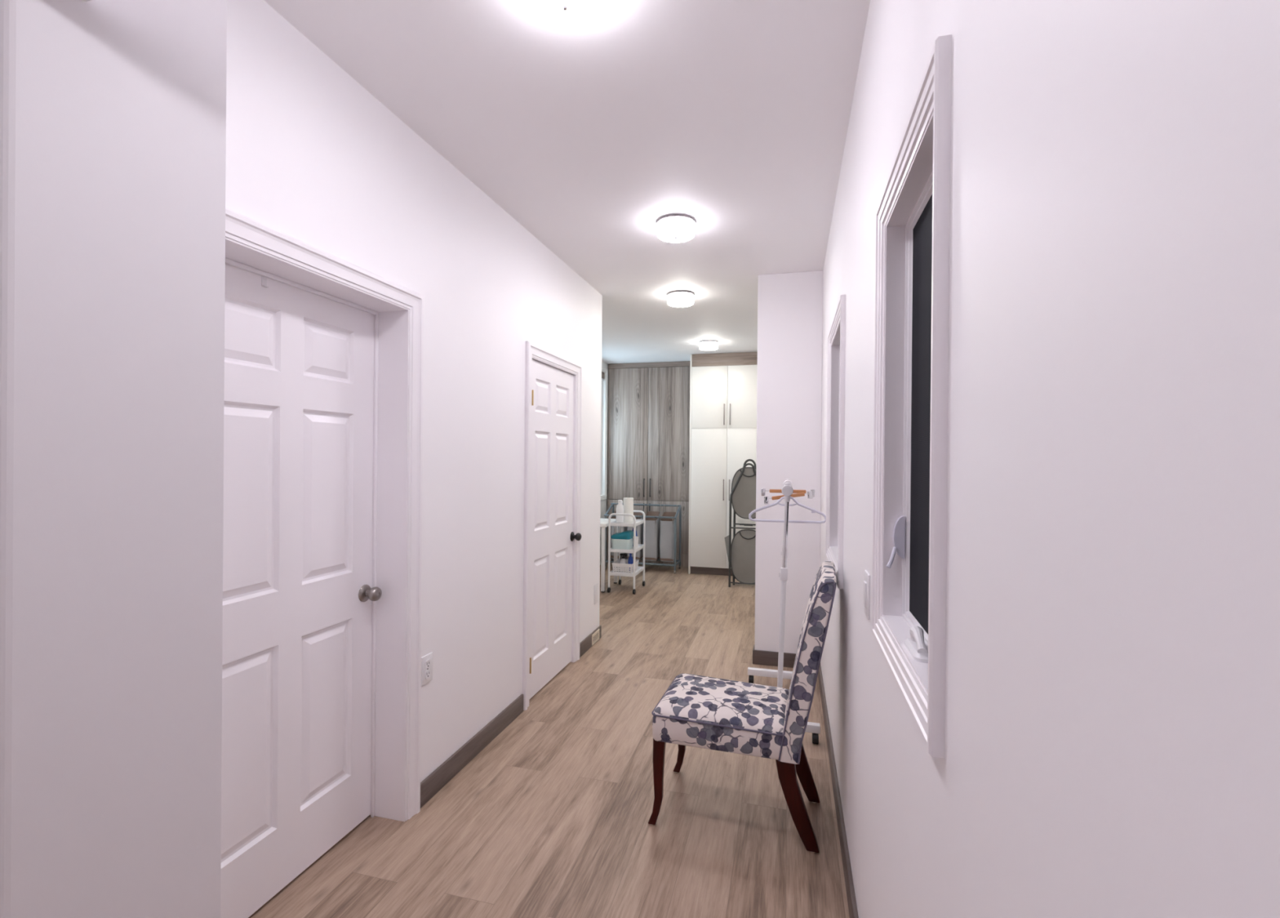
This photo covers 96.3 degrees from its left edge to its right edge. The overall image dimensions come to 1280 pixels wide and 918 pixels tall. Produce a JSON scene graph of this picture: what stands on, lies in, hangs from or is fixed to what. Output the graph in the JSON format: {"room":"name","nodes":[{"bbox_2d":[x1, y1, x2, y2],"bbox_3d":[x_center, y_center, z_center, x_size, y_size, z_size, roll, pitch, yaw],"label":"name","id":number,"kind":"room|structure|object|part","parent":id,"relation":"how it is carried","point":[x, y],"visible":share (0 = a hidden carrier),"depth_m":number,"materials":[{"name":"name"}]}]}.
{"room":"hallway","nodes":[
{"label":"hallway","id":0,"kind":"room"},
{"bbox_2d":[0,0,226,917],"bbox_3d":[-1.300,0.061,1.259,0.789,2.740,0.341,1,0,15],"label":"wall","id":1,"kind":"structure","parent":0,"point":[113,113],"depth_m":1.13,"materials":[{"name":"paint"}]},
{"bbox_2d":[225,0,602,782],"bbox_3d":[-0.809,0.061,3.013,0.160,2.740,3.300,1,0,15],"label":"wall","id":2,"kind":"structure","parent":0,"point":[313,157],"depth_m":2.53,"materials":[{"name":"paint"}]},
{"bbox_2d":[220,206,424,917],"bbox_3d":[-1.101,0.382,1.902,0.202,2.099,0.951,1,0,15],"label":"door","id":3,"kind":"structure","parent":2,"relation":"in","point":[323,409],"depth_m":2.00,"materials":[{"name":"white paint"}]},
{"bbox_2d":[261,275,269,287],"bbox_3d":[-1.197,-0.562,1.810,0.048,0.040,0.016,1,0,15],"label":"hook","id":4,"kind":"object","parent":3,"relation":"hanging from","point":[264,279],"visible":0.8,"depth_m":1.80,"materials":[{"name":"white plastic"}]},
{"bbox_3d":[-1.048,0.526,2.240,0.066,0.067,0.067,1,0,15],"label":"knob","id":5,"kind":"part","parent":3,"relation":"part of","materials":[{"name":"silver metal"}]},
{"bbox_2d":[421,651,432,685],"bbox_3d":[-0.890,0.877,2.398,0.009,0.118,0.072,1,0,15],"label":"wall outlet","id":6,"kind":"object","parent":2,"relation":"attached to","point":[427,660],"visible":1,"depth_m":2.39,"materials":[{"name":"white plastic"}]},
{"bbox_2d":[425,668,430,678],"bbox_3d":[-0.887,0.898,2.397,0.003,0.033,0.034,1,0,15],"label":"receptacle","id":7,"kind":"object","parent":6,"relation":"attached to","point":[427,670],"depth_m":2.40,"materials":[{"name":"white plastic"}]},
{"bbox_2d":[425,658,431,668],"bbox_3d":[-0.887,0.856,2.397,0.003,0.033,0.034,1,0,15],"label":"receptacle","id":8,"kind":"object","parent":6,"relation":"attached to","point":[428,661],"depth_m":2.40,"materials":[{"name":"white plastic"}]},
{"bbox_2d":[420,693,523,807],"bbox_3d":[-0.786,1.383,2.805,0.013,0.098,0.940,1,0,15],"label":"baseboard","id":9,"kind":"structure","parent":2,"relation":"attached to","point":[449,768],"depth_m":2.69,"materials":[{"name":"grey wood"}]},
{"bbox_2d":[522,341,582,710],"bbox_3d":[-0.603,0.380,3.705,0.214,2.104,0.873,1,0,15],"label":"door","id":10,"kind":"structure","parent":2,"relation":"in","point":[553,381],"depth_m":3.67,"materials":[{"name":"white paint"}]},
{"bbox_3d":[-0.446,0.544,4.018,0.066,0.067,0.067,1,0,15],"label":"knob","id":11,"kind":"part","parent":10,"relation":"part of","materials":[{"name":"black metal"}]},
{"bbox_2d":[579,625,601,657],"bbox_3d":[-0.456,1.383,4.384,0.173,0.098,0.493,1,0,15],"label":"baseboard","id":12,"kind":"structure","parent":2,"relation":"attached to","point":[584,645],"depth_m":4.28,"materials":[{"name":"brown wood"}]},
{"bbox_2d":[591,628,599,644],"bbox_3d":[-0.343,1.383,4.457,0.007,0.082,0.168,1,0,15],"label":"air vent","id":13,"kind":"object","parent":2,"relation":"attached to","point":[595,636],"visible":1,"depth_m":4.45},
{"bbox_2d":[594,582,598,604],"bbox_3d":[-0.344,1.057,4.495,0.008,0.150,0.078,1,0,15],"label":"wall plate","id":14,"kind":"object","parent":2,"relation":"attached to","point":[596,586],"visible":1,"depth_m":4.49,"materials":[{"name":"white plastic"}]},
{"bbox_2d":[248,562,849,917],"bbox_3d":[0.004,1.488,3.229,3.900,0.100,9.850,1,0,15],"label":"floor","id":15,"kind":"structure","parent":0,"point":[550,818],"depth_m":2.28,"materials":[{"name":"brown wood"}]},
{"bbox_2d":[600,517,617,592],"bbox_3d":[-0.573,1.057,6.434,0.555,0.738,0.520,1,0,15],"label":"desk","id":16,"kind":"object","parent":15,"relation":"on","point":[603,522],"visible":0.35,"depth_m":6.14,"materials":[{"name":"white laminate"}]},
{"bbox_3d":[-0.395,1.072,6.150,0.036,0.688,0.036,1,0,15],"label":"leg","id":17,"kind":"part","parent":16,"relation":"part of","materials":[{"name":"white metal"}]},
{"bbox_3d":[-0.279,1.072,6.595,0.036,0.688,0.036,1,0,15],"label":"leg","id":18,"kind":"part","parent":16,"relation":"part of","materials":[{"name":"white metal"}]},
{"bbox_2d":[607,510,645,594],"bbox_3d":[-0.142,1.004,6.301,0.302,0.850,0.464,1,0,15],"label":"utility cart","id":19,"kind":"object","parent":15,"relation":"on","point":[636,522],"visible":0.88,"depth_m":6.13,"materials":[{"name":"white metal"}]},
{"bbox_2d":[616,499,623,522],"bbox_3d":[-0.220,0.570,6.264,0.086,0.248,0.064,1,0,15],"label":"detergent bottle","id":20,"kind":"object","parent":19,"relation":"on","point":[620,508],"visible":0.97,"depth_m":6.24,"materials":[{"name":"white plastic"}]},
{"bbox_2d":[610,529,633,549],"bbox_3d":[-0.190,0.877,6.251,0.218,0.194,0.210,1,0,15],"label":"tub","id":21,"kind":"object","parent":19,"relation":"on","point":[624,540],"visible":0.91,"depth_m":6.16,"materials":[{"name":"white plastic"}]},
{"bbox_3d":[-0.189,0.821,6.251,0.218,0.081,0.210,1,0,15],"label":"lid","id":22,"kind":"part","parent":21,"relation":"part of","materials":[{"name":"teal plastic"}]},
{"bbox_2d":[612,558,639,573],"bbox_3d":[-0.157,1.170,6.248,0.228,0.110,0.281,1,0,15],"label":"plastic basket","id":23,"kind":"object","parent":19,"relation":"on","point":[615,564],"visible":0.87,"depth_m":6.13,"materials":[{"name":"white plastic"}]},
{"bbox_2d":[619,553,627,569],"bbox_3d":[-0.182,1.126,6.261,0.076,0.187,0.072,0,0,-26],"label":"spray bottle","id":24,"kind":"object","parent":23,"relation":"in","point":[623,560],"visible":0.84,"depth_m":6.25,"materials":[{"name":"white plastic"}]},
{"bbox_2d":[627,552,633,570],"bbox_3d":[-0.103,1.124,6.249,0.058,0.193,0.058,1,0,15],"label":"plastic bottle","id":25,"kind":"object","parent":23,"relation":"in","point":[630,560],"visible":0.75,"depth_m":6.23,"materials":[{"name":"blue plastic"}]},
{"bbox_2d":[609,543,644,552],"bbox_3d":[-0.142,0.979,6.301,0.282,0.036,0.412,1,0,15],"label":"shelf","id":26,"kind":"object","parent":19,"relation":"attached to","point":[640,546],"depth_m":6.12,"materials":[{"name":"white metal"}]},
{"bbox_2d":[609,565,644,576],"bbox_3d":[-0.144,1.229,6.301,0.282,0.036,0.412,1,0,15],"label":"shelf","id":27,"kind":"object","parent":19,"relation":"attached to","point":[640,568],"depth_m":6.12,"materials":[{"name":"white metal"}]},
{"bbox_2d":[610,519,644,526],"bbox_3d":[-0.139,0.699,6.300,0.282,0.036,0.412,1,0,15],"label":"shelf","id":28,"kind":"object","parent":19,"relation":"attached to","point":[637,522],"depth_m":6.12,"materials":[{"name":"white metal"}]},
{"bbox_2d":[623,497,633,522],"bbox_3d":[-0.128,0.562,6.318,0.112,0.265,0.112,1,0,15],"label":"paper towel roll","id":29,"kind":"object","parent":19,"relation":"on","point":[628,501],"visible":0.99,"depth_m":6.27,"materials":[{"name":"white paper"}]},
{"bbox_2d":[632,535,639,548],"bbox_3d":[-0.048,0.910,6.255,0.068,0.130,0.067,1,0,15],"label":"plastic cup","id":30,"kind":"object","parent":19,"relation":"on","point":[637,537],"visible":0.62,"depth_m":6.23,"materials":[{"name":"white plastic"}]},
{"bbox_2d":[604,502,681,573],"bbox_3d":[0.035,1.010,7.428,0.948,0.837,0.378,1,0,15],"label":"laundry sorter","id":31,"kind":"object","parent":15,"relation":"on","point":[679,509],"visible":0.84,"depth_m":7.37,"materials":[{"name":"silver metal"}]},
{"bbox_3d":[-0.404,0.989,7.543,0.026,0.782,0.357,1,0,15],"label":"frame","id":32,"kind":"part","parent":31,"relation":"part of","materials":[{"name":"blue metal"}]},
{"bbox_2d":[608,502,626,558],"bbox_3d":[-0.274,0.937,7.494,0.183,0.708,0.347,1,0,15],"label":"laundry bag","id":33,"kind":"object","parent":31,"relation":"hanging from","point":[623,528],"visible":0.26,"depth_m":7.41,"materials":[{"name":"fabric"}]},
{"bbox_2d":[626,503,644,559],"bbox_3d":[-0.063,0.939,7.439,0.183,0.708,0.347,1,0,15],"label":"laundry bag","id":34,"kind":"object","parent":31,"relation":"hanging from","point":[639,554],"visible":0.41,"depth_m":7.36,"materials":[{"name":"fabric"}]},
{"bbox_3d":[-0.006,1.324,7.268,0.915,0.024,0.023,1,0,15],"label":"rail","id":35,"kind":"part","parent":31,"relation":"part of","materials":[{"name":"metal"}]},
{"bbox_3d":[-0.005,0.729,7.268,0.947,0.024,0.023,1,0,15],"label":"rail","id":36,"kind":"part","parent":31,"relation":"part of","materials":[{"name":"metal"}]},
{"bbox_3d":[0.072,0.604,7.558,0.947,0.024,0.023,1,0,15],"label":"rail","id":37,"kind":"part","parent":31,"relation":"part of","materials":[{"name":"metal"}]},
{"bbox_2d":[641,503,661,560],"bbox_3d":[0.147,0.941,7.384,0.183,0.708,0.347,1,0,15],"label":"laundry bag","id":38,"kind":"object","parent":31,"relation":"hanging from","point":[652,525],"visible":0.84,"depth_m":7.29,"materials":[{"name":"fabric"}]},
{"bbox_2d":[658,503,677,561],"bbox_3d":[0.358,0.943,7.329,0.183,0.708,0.347,1,0,15],"label":"laundry bag","id":39,"kind":"object","parent":31,"relation":"hanging from","point":[667,525],"visible":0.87,"depth_m":7.23,"materials":[{"name":"fabric"}]},
{"bbox_3d":[0.481,0.997,7.311,0.026,0.782,0.357,1,0,15],"label":"frame","id":40,"kind":"part","parent":31,"relation":"part of","materials":[{"name":"metal"}]},
{"bbox_2d":[606,360,690,566],"bbox_3d":[0.178,0.060,7.951,1.207,2.738,0.421,1,0,15],"label":"tall cabinet","id":41,"kind":"object","parent":15,"relation":"on","point":[648,450],"visible":0.64,"depth_m":7.78,"materials":[{"name":"grey wood"}]},
{"bbox_3d":[-0.178,0.909,7.871,0.568,0.695,0.020,1,0,15],"label":"door","id":42,"kind":"part","parent":41,"relation":"part of","materials":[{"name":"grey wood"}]},
{"bbox_3d":[-0.167,-0.343,7.868,0.568,1.796,0.020,1,0,15],"label":"door","id":43,"kind":"part","parent":41,"relation":"part of","materials":[{"name":"grey wood"}]},
{"bbox_3d":[0.124,1.347,7.792,1.207,0.165,0.020,1,0,15],"label":"drawer","id":44,"kind":"part","parent":41,"relation":"part of","materials":[{"name":"grey wood"}]},
{"bbox_3d":[0.406,0.914,7.718,0.627,0.695,0.020,1,0,15],"label":"door","id":45,"kind":"part","parent":41,"relation":"part of","materials":[{"name":"grey wood"}]},
{"bbox_3d":[0.416,-0.337,7.715,0.627,1.796,0.020,1,0,15],"label":"door","id":46,"kind":"part","parent":41,"relation":"part of","materials":[{"name":"grey wood"}]},
{"bbox_2d":[688,351,757,575],"bbox_3d":[1.172,0.070,7.438,0.930,2.738,0.911,1,0,15],"label":"tall cabinet","id":47,"kind":"object","parent":15,"relation":"on","point":[723,386],"visible":0.8,"depth_m":7.06,"materials":[{"name":"white laminate"}]},
{"bbox_3d":[0.735,0.066,7.569,0.019,2.738,0.878,1,0,15],"label":"panel","id":48,"kind":"part","parent":47,"relation":"part of","materials":[{"name":"white laminate"}]},
{"bbox_3d":[0.849,0.482,7.097,0.442,1.714,0.022,1,0,15],"label":"door","id":49,"kind":"part","parent":47,"relation":"part of","materials":[{"name":"white laminate"}]},
{"bbox_3d":[0.859,-0.762,7.095,0.442,0.766,0.022,1,0,15],"label":"door","id":50,"kind":"part","parent":47,"relation":"part of","materials":[{"name":"white laminate"}]},
{"bbox_3d":[1.031,-0.547,7.021,0.010,0.260,0.033,1,0,15],"label":"handle","id":51,"kind":"part","parent":47,"relation":"part of","materials":[{"name":"metal"}]},
{"bbox_3d":[1.280,0.486,6.985,0.442,1.714,0.022,1,0,15],"label":"door","id":52,"kind":"part","parent":47,"relation":"part of","materials":[{"name":"white laminate"}]},
{"bbox_3d":[1.290,-0.758,6.982,0.442,0.766,0.022,1,0,15],"label":"door","id":53,"kind":"part","parent":47,"relation":"part of","materials":[{"name":"white laminate"}]},
{"bbox_2d":[724,458,755,586],"bbox_3d":[1.204,0.720,6.502,0.480,1.442,0.215,1,0,15],"label":"folding chair","id":54,"kind":"object","parent":15,"relation":"on","point":[741,551],"visible":0.69,"depth_m":6.46,"materials":[{"name":"grey fabric"}]},
{"bbox_3d":[1.214,1.096,6.442,0.384,0.600,0.026,1,0,15],"label":"panel","id":55,"kind":"part","parent":54,"relation":"part of","materials":[{"name":"grey fabric"}]},
{"bbox_3d":[1.223,0.381,6.450,0.380,0.570,0.042,1,0,15],"label":"panel","id":56,"kind":"part","parent":54,"relation":"part of","materials":[{"name":"grey fabric"}]},
{"bbox_3d":[1.216,0.857,6.441,0.204,0.093,0.017,1,0,15],"label":"handle","id":57,"kind":"part","parent":54,"relation":"part of","materials":[{"name":"black metal"}]},
{"bbox_3d":[1.226,0.157,6.455,0.204,0.093,0.019,1,0,15],"label":"handle","id":58,"kind":"part","parent":54,"relation":"part of","materials":[{"name":"black metal"}]},
{"bbox_2d":[648,560,836,852],"bbox_3d":[0.430,0.938,2.351,0.695,1.012,0.436,1,0,18],"label":"dining chair","id":59,"kind":"object","parent":15,"relation":"on","point":[733,716],"visible":1,"depth_m":2.18,"materials":[{"name":"fabric"}]},
{"bbox_3d":[0.068,1.268,2.267,0.064,0.334,0.041,1,0,18],"label":"leg","id":60,"kind":"part","parent":59,"relation":"part of","materials":[{"name":"brown wood"}]},
{"bbox_3d":[0.185,1.268,2.630,0.064,0.334,0.041,1,0,18],"label":"leg","id":61,"kind":"part","parent":59,"relation":"part of","materials":[{"name":"brown wood"}]},
{"bbox_3d":[0.352,1.038,2.376,0.513,0.144,0.430,1,0,18],"label":"seat","id":62,"kind":"part","parent":59,"relation":"part of","materials":[{"name":"fabric"}]},
{"bbox_3d":[0.582,1.270,2.126,0.162,0.339,0.042,1,0,18],"label":"leg","id":63,"kind":"part","parent":59,"relation":"part of","materials":[{"name":"brown wood"}]},
{"bbox_3d":[0.684,1.270,2.446,0.162,0.339,0.042,1,0,18],"label":"leg","id":64,"kind":"part","parent":59,"relation":"part of","materials":[{"name":"brown wood"}]},
{"bbox_3d":[0.667,0.773,2.275,0.200,0.679,0.415,1,0,18],"label":"backrest","id":65,"kind":"part","parent":59,"relation":"part of","materials":[{"name":"fabric"}]},
{"bbox_2d":[747,478,820,743],"bbox_3d":[0.810,0.783,3.303,0.410,1.322,0.752,1,0,15],"label":"rack","id":66,"kind":"object","parent":15,"relation":"on","point":[787,490],"visible":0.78,"depth_m":2.95,"materials":[{"name":"white metal"}]},
{"bbox_2d":[748,496,826,523],"bbox_3d":[0.817,0.247,3.177,0.421,0.210,0.014,1,0,12],"label":"hanger","id":67,"kind":"object","parent":66,"relation":"hanging from","point":[813,510],"visible":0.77,"depth_m":3.17,"materials":[{"name":"white plastic"}]},
{"bbox_2d":[760,484,814,497],"bbox_3d":[0.878,0.183,3.409,0.310,0.079,0.020,1,0,14],"label":"hanger","id":68,"kind":"object","parent":66,"relation":"hanging from","point":[762,490],"visible":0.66,"depth_m":3.41,"materials":[{"name":"orange wood"}]},
{"bbox_2d":[764,490,812,504],"bbox_3d":[0.853,0.201,3.294,0.310,0.115,0.020,0,0,-17],"label":"hanger","id":69,"kind":"object","parent":66,"relation":"hanging from","point":[809,493],"visible":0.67,"depth_m":3.30,"materials":[{"name":"orange wood"}]},
{"bbox_2d":[263,0,870,364],"bbox_3d":[0.028,-1.352,3.223,3.900,0.100,9.850,1,0,15],"label":"ceiling","id":70,"kind":"structure","parent":0,"point":[731,117],"depth_m":2.21,"materials":[{"name":"paint"}]},
{"bbox_2d":[526,0,604,31],"bbox_3d":[-0.201,-1.253,1.541,0.216,0.094,0.216,1,0,15],"label":"ceiling lamp","id":71,"kind":"object","parent":70,"relation":"attached to","point":[560,15],"visible":1,"depth_m":1.57,"materials":[{"name":"metal"}]},
{"bbox_2d":[656,215,695,242],"bbox_3d":[0.197,-1.253,3.142,0.216,0.094,0.216,1,0,15],"label":"ceiling lamp","id":72,"kind":"object","parent":70,"relation":"attached to","point":[671,228],"visible":1,"depth_m":3.08,"materials":[{"name":"glass"}]},
{"bbox_2d":[666,291,694,306],"bbox_3d":[0.321,-1.255,4.526,0.216,0.094,0.216,1,0,15],"label":"ceiling lamp","id":73,"kind":"object","parent":70,"relation":"attached to","point":[676,299],"visible":1,"depth_m":4.45,"materials":[{"name":"glass"}]},
{"bbox_2d":[698,340,718,350],"bbox_3d":[0.763,-1.256,6.374,0.216,0.094,0.216,1,0,15],"label":"ceiling lamp","id":74,"kind":"object","parent":70,"relation":"attached to","point":[707,344],"visible":1,"depth_m":6.29,"materials":[{"name":"glass"}]},
{"bbox_2d":[600,360,608,564],"bbox_3d":[-1.643,0.053,3.660,0.120,2.740,9.650,1,0,15],"label":"wall","id":75,"kind":"structure","parent":0,"point":[603,508],"depth_m":7.85,"materials":[{"name":"paint"}]},
{"bbox_2d":[600,366,608,500],"bbox_3d":[-0.657,-0.342,7.339,0.120,1.791,1.189,1,0,15],"label":"window","id":76,"kind":"structure","parent":75,"relation":"in","point":[603,369],"depth_m":7.85,"materials":[{"name":"white wood"}]},
{"bbox_3d":[-0.686,-0.342,7.346,0.060,1.670,1.068,1,0,15],"label":"sash","id":77,"kind":"part","parent":76,"relation":"part of","materials":[{"name":"white plastic"}]},
{"bbox_2d":[601,371,604,380],"bbox_3d":[-0.633,-1.123,7.333,0.032,0.104,1.058,1,0,15],"label":"window blind","id":78,"kind":"object","parent":76,"relation":"attached to","point":[602,373],"visible":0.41,"depth_m":7.78,"materials":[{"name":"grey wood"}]},
{"bbox_2d":[754,270,822,653],"bbox_3d":[1.046,0.075,4.047,0.437,2.740,0.120,1,0,15],"label":"wall","id":79,"kind":"structure","parent":0,"point":[790,304],"depth_m":3.99,"materials":[{"name":"paint"}]},
{"bbox_2d":[752,644,795,667],"bbox_3d":[1.027,1.396,4.045,0.450,0.098,0.133,1,0,15],"label":"baseboard","id":80,"kind":"structure","parent":79,"relation":"attached to","point":[759,656],"depth_m":4.00,"materials":[{"name":"brown wood"}]},
{"bbox_2d":[820,0,1279,917],"bbox_3d":[0.614,0.078,1.152,0.190,2.740,5.940,1,0,15],"label":"wall","id":81,"kind":"structure","parent":0,"point":[1112,722],"depth_m":0.42,"materials":[{"name":"paint"}]},
{"bbox_2d":[825,294,845,588],"bbox_3d":[0.958,-0.068,2.641,0.140,1.164,0.799,1,0,15],"label":"window","id":82,"kind":"structure","parent":81,"relation":"in","point":[837,335],"depth_m":2.97,"materials":[{"name":"white plastic"}]},
{"bbox_3d":[0.971,-0.068,2.638,0.055,1.044,0.679,1,0,15],"label":"sash","id":83,"kind":"part","parent":82,"relation":"part of","materials":[{"name":"white plastic"}]},
{"bbox_2d":[817,663,858,917],"bbox_3d":[0.487,1.398,1.117,0.013,0.098,5.807,1,0,15],"label":"baseboard","id":84,"kind":"structure","parent":81,"relation":"attached to","point":[852,906],"depth_m":2.21,"materials":[{"name":"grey wood"}]},
{"bbox_2d":[863,569,870,619],"bbox_3d":[0.611,0.365,1.548,0.010,0.118,0.072,1,0,15],"label":"light switch","id":85,"kind":"object","parent":81,"relation":"attached to","point":[867,576],"visible":1,"depth_m":1.52,"materials":[{"name":"white plastic"}]},
{"bbox_2d":[871,34,951,758],"bbox_3d":[0.542,-0.084,1.049,0.140,0.987,0.577,1,0,15],"label":"window","id":86,"kind":"structure","parent":81,"relation":"in","point":[913,213],"depth_m":1.13,"materials":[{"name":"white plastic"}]},
{"bbox_3d":[0.551,0.215,1.253,0.034,0.045,0.010,0,0,-34],"label":"lever","id":87,"kind":"part","parent":86,"relation":"part of","materials":[{"name":"plastic"}]},
{"bbox_3d":[0.555,-0.084,1.045,0.055,0.867,0.457,1,0,15],"label":"sash","id":88,"kind":"part","parent":86,"relation":"part of","materials":[{"name":"white plastic"}]},
{"bbox_3d":[0.502,0.324,1.028,0.024,0.035,0.084,1,0,15],"label":"crank handle","id":89,"kind":"part","parent":86,"relation":"part of","materials":[{"name":"white plastic"}]}
]}

